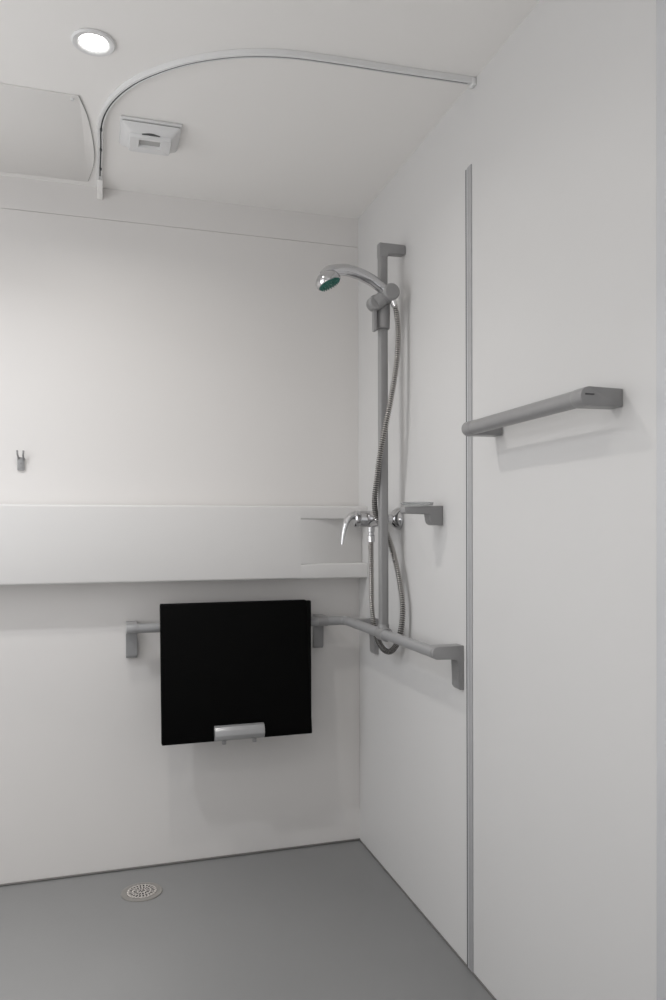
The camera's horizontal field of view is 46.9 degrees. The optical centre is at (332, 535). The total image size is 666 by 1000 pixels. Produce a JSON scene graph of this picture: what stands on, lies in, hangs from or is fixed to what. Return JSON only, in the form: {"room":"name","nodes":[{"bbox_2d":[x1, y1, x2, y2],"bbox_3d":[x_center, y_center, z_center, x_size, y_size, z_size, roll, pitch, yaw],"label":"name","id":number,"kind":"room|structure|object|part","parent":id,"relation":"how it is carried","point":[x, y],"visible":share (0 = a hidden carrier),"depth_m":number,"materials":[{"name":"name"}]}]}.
{"room":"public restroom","nodes":[
{"label":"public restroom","id":0,"kind":"room"},
{"bbox_2d":[0,175,359,883],"bbox_3d":[-0.903,-0.013,2.467,2.050,2.200,0.100,0,0,-17],"label":"wall","id":1,"kind":"structure","parent":0,"point":[155,349],"depth_m":2.51,"materials":[{"name":"white laminate"}]},
{"bbox_2d":[16,450,24,469],"bbox_3d":[-0.969,-0.233,2.380,0.024,0.060,0.025,0,0,-17],"label":"wall hook","id":2,"kind":"object","parent":1,"relation":"attached to","point":[20,460],"visible":1,"depth_m":2.38,"materials":[{"name":"grey metal"}]},
{"bbox_3d":[-0.970,-0.224,2.384,0.013,0.028,0.005,0,0,-17],"label":"plate","id":3,"kind":"part","parent":2,"relation":"part of","materials":[{"name":"silver metal"}]},
{"bbox_3d":[-0.971,-0.223,2.389,0.022,0.040,0.008,0,0,-17],"label":"plate","id":4,"kind":"part","parent":2,"relation":"part of","materials":[{"name":"silver metal"}]},
{"bbox_2d":[0,838,359,886],"bbox_3d":[-0.884,1.084,2.424,2.050,0.006,0.008,0,0,-17],"label":"baseboard","id":5,"kind":"structure","parent":1,"relation":"attached to","point":[357,839],"depth_m":2.53,"materials":[{"name":"grey plastic"}]},
{"bbox_2d":[0,504,366,585],"bbox_3d":[-0.875,0.028,2.376,2.048,0.245,0.092,0,0,-17],"label":"wall ledge","id":6,"kind":"object","parent":1,"relation":"attached to","point":[41,544],"visible":0.91,"depth_m":2.44,"materials":[{"name":"white plastic"}]},
{"bbox_2d":[300,506,366,518],"bbox_3d":[-0.009,-0.077,2.641,0.235,0.045,0.092,0,0,-17],"label":"shelf","id":7,"kind":"object","parent":6,"relation":"attached to","point":[306,512],"depth_m":2.59,"materials":[{"name":"white plastic"}]},
{"bbox_2d":[301,562,366,578],"bbox_3d":[-0.008,0.120,2.642,0.235,0.051,0.092,0,0,-17],"label":"shelf","id":8,"kind":"object","parent":6,"relation":"attached to","point":[309,570],"depth_m":2.60,"materials":[{"name":"white plastic"}]},
{"bbox_2d":[126,614,463,689],"bbox_3d":[-0.170,0.337,2.215,0.799,0.118,0.816,0,0,-17],"label":"grab rail","id":9,"kind":"object","parent":1,"relation":"attached to","point":[453,652],"visible":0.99,"depth_m":2.41,"materials":[{"name":"grey plastic"}]},
{"bbox_2d":[160,599,311,745],"bbox_3d":[-0.309,0.439,2.491,0.495,0.452,0.105,0,0,-17],"label":"shower seat","id":10,"kind":"object","parent":9,"relation":"hanging from","point":[236,670],"visible":1,"depth_m":2.46,"materials":[{"name":"black plastic"}]},
{"bbox_3d":[-0.302,0.632,2.464,0.160,0.052,0.047,0,0,-17],"label":"handle","id":11,"kind":"part","parent":10,"relation":"part of","materials":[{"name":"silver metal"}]},
{"bbox_3d":[-0.307,0.434,2.498,0.487,0.432,0.019,0,0,-17],"label":"panel","id":12,"kind":"part","parent":10,"relation":"part of","materials":[{"name":"black plastic"}]},
{"bbox_3d":[-0.187,0.295,2.187,0.732,0.030,0.749,0,0,-17],"label":"rail","id":13,"kind":"part","parent":9,"relation":"part of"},
{"bbox_2d":[0,840,493,999],"bbox_3d":[-0.401,1.147,0.850,2.250,0.100,3.500,0,0,-17],"label":"floor","id":14,"kind":"structure","parent":0,"point":[321,922],"depth_m":2.08,"materials":[{"name":"grey plastic"}]},
{"bbox_2d":[121,882,162,901],"bbox_3d":[-0.582,1.083,2.336,0.124,0.006,0.124,0,0,-17],"label":"floor drain","id":15,"kind":"object","parent":14,"relation":"on","point":[143,891],"visible":1,"depth_m":2.33,"materials":[{"name":"metal"}]},
{"bbox_2d":[0,0,539,218],"bbox_3d":[-0.408,-1.153,0.834,2.250,0.100,3.500,0,0,-17],"label":"ceiling","id":16,"kind":"structure","parent":0,"point":[282,134],"depth_m":1.88,"materials":[{"name":"white paint"}]},
{"bbox_2d":[0,83,94,181],"bbox_3d":[-1.143,-1.105,2.038,0.973,0.009,0.523,0,0,-17],"label":"ceiling hatch","id":17,"kind":"object","parent":16,"relation":"attached to","point":[44,133],"visible":1,"depth_m":2.12,"materials":[{"name":"white paint"}]},
{"bbox_2d":[71,28,115,56],"bbox_3d":[-0.538,-1.106,1.724,0.096,0.006,0.096,0,0,-17],"label":"recessed light","id":18,"kind":"object","parent":16,"relation":"in","point":[94,42],"visible":1,"depth_m":1.72,"materials":[{"name":"white plastic"}]},
{"bbox_2d":[119,115,181,155],"bbox_3d":[-0.505,-1.094,2.119,0.162,0.037,0.144,0,0,-17],"label":"ceiling vent","id":19,"kind":"object","parent":16,"relation":"in","point":[142,135],"visible":1,"depth_m":2.08,"materials":[{"name":"white plastic"}]},
{"bbox_3d":[-0.506,-1.080,2.122,0.116,0.010,0.088,0,0,-17],"label":"opening frame","id":20,"kind":"part","parent":19,"relation":"part of","materials":[{"name":"white plastic"}]},
{"bbox_2d":[97,49,475,199],"bbox_3d":[-0.296,-1.092,1.985,1.249,0.039,0.417,0,0,28],"label":"track","id":21,"kind":"object","parent":16,"relation":"attached to","point":[160,69],"visible":1,"depth_m":1.81,"materials":[{"name":"white plastic"}]},
{"bbox_2d":[358,0,656,999],"bbox_3d":[0.347,-0.015,2.056,0.100,2.200,1.620,0,0,-17],"label":"wall","id":22,"kind":"structure","parent":0,"point":[557,130],"depth_m":1.63,"materials":[{"name":"white laminate"}]},
{"bbox_2d":[340,507,403,544],"bbox_3d":[0.102,-0.029,2.391,0.171,0.114,0.205,0,0,-17],"label":"shower mixer","id":23,"kind":"object","parent":22,"relation":"attached to","point":[358,518],"visible":0.8,"depth_m":2.36,"materials":[{"name":"grey metal"}]},
{"bbox_3d":[0.053,-0.024,2.376,0.069,0.105,0.040,0,0,-17],"label":"lever","id":24,"kind":"part","parent":23,"relation":"part of","materials":[{"name":"silver metal"}]},
{"bbox_2d":[367,527,374,542],"bbox_3d":[0.119,-0.007,2.417,0.025,0.060,0.025,0,0,-17],"label":"outlet","id":25,"kind":"object","parent":23,"relation":"attached to","point":[370,537],"depth_m":2.41,"materials":[{"name":"silver metal"}]},
{"bbox_2d":[368,300,405,654],"bbox_3d":[0.138,-0.173,2.356,0.086,1.076,0.247,0,0,-17],"label":"shower hose","id":26,"kind":"object","parent":23,"relation":"attached to","point":[394,304],"visible":0.93,"depth_m":2.26,"materials":[{"name":"silver metal"}]},
{"bbox_2d":[366,242,405,641],"bbox_3d":[0.163,-0.276,2.271,0.123,1.181,0.090,0,0,-17],"label":"riser rail","id":27,"kind":"object","parent":22,"relation":"attached to","point":[378,304],"visible":0.93,"depth_m":2.27,"materials":[{"name":"grey metal"}]},
{"bbox_2d":[316,264,385,293],"bbox_3d":[0.057,-0.740,2.213,0.221,0.079,0.074,0,0,-17],"label":"shower","id":28,"kind":"object","parent":27,"relation":"attached to","point":[329,276],"visible":0.99,"depth_m":2.19,"materials":[{"name":"grey metal"}]},
{"bbox_3d":[0.123,-0.683,2.260,0.044,0.044,0.034,0,0,-17],"label":"clamp knob","id":29,"kind":"part","parent":27,"relation":"part of","materials":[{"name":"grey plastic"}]},
{"bbox_3d":[0.122,-0.641,2.263,0.011,0.079,0.018,0,0,-17],"label":"lever","id":30,"kind":"part","parent":27,"relation":"part of","materials":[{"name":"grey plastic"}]},
{"bbox_3d":[0.165,-0.708,2.248,0.049,0.049,0.050,0,0,-17],"label":"holder knob","id":31,"kind":"part","parent":27,"relation":"part of","materials":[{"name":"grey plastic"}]},
{"bbox_2d":[400,502,442,524],"bbox_3d":[0.236,-0.058,2.055,0.112,0.062,0.089,0,0,-17],"label":"soap dish","id":32,"kind":"object","parent":22,"relation":"attached to","point":[433,515],"visible":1,"depth_m":2.04,"materials":[{"name":"grey plastic"}]},
{"bbox_3d":[0.225,-0.084,2.052,0.089,0.008,0.089,0,0,-17],"label":"dish","id":33,"kind":"part","parent":32,"relation":"part of","materials":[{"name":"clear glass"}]},
{"bbox_2d":[359,840,496,999],"bbox_3d":[0.316,1.084,2.000,0.004,0.004,1.507,0,0,-17],"label":"baseboard","id":34,"kind":"structure","parent":22,"relation":"attached to","point":[398,885],"depth_m":2.12,"materials":[{"name":"grey plastic"}]},
{"bbox_2d":[465,164,473,971],"bbox_3d":[0.340,0.086,1.908,0.004,1.998,0.030,0,0,-17],"label":"trim","id":35,"kind":"structure","parent":22,"relation":"attached to","point":[468,172],"depth_m":1.91,"materials":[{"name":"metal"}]},
{"bbox_2d":[461,386,622,436],"bbox_3d":[0.402,-0.243,1.554,0.086,0.034,0.458,0,0,-17],"label":"towel rail","id":36,"kind":"object","parent":22,"relation":"attached to","point":[589,397],"visible":1,"depth_m":1.43,"materials":[{"name":"grey metal"}]},
{"bbox_2d":[656,0,665,999],"bbox_3d":[0.594,-0.010,1.242,0.106,2.200,0.080,0,0,-17],"label":"trim","id":37,"kind":"structure","parent":22,"relation":"attached to","point":[660,4],"depth_m":1.25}
]}

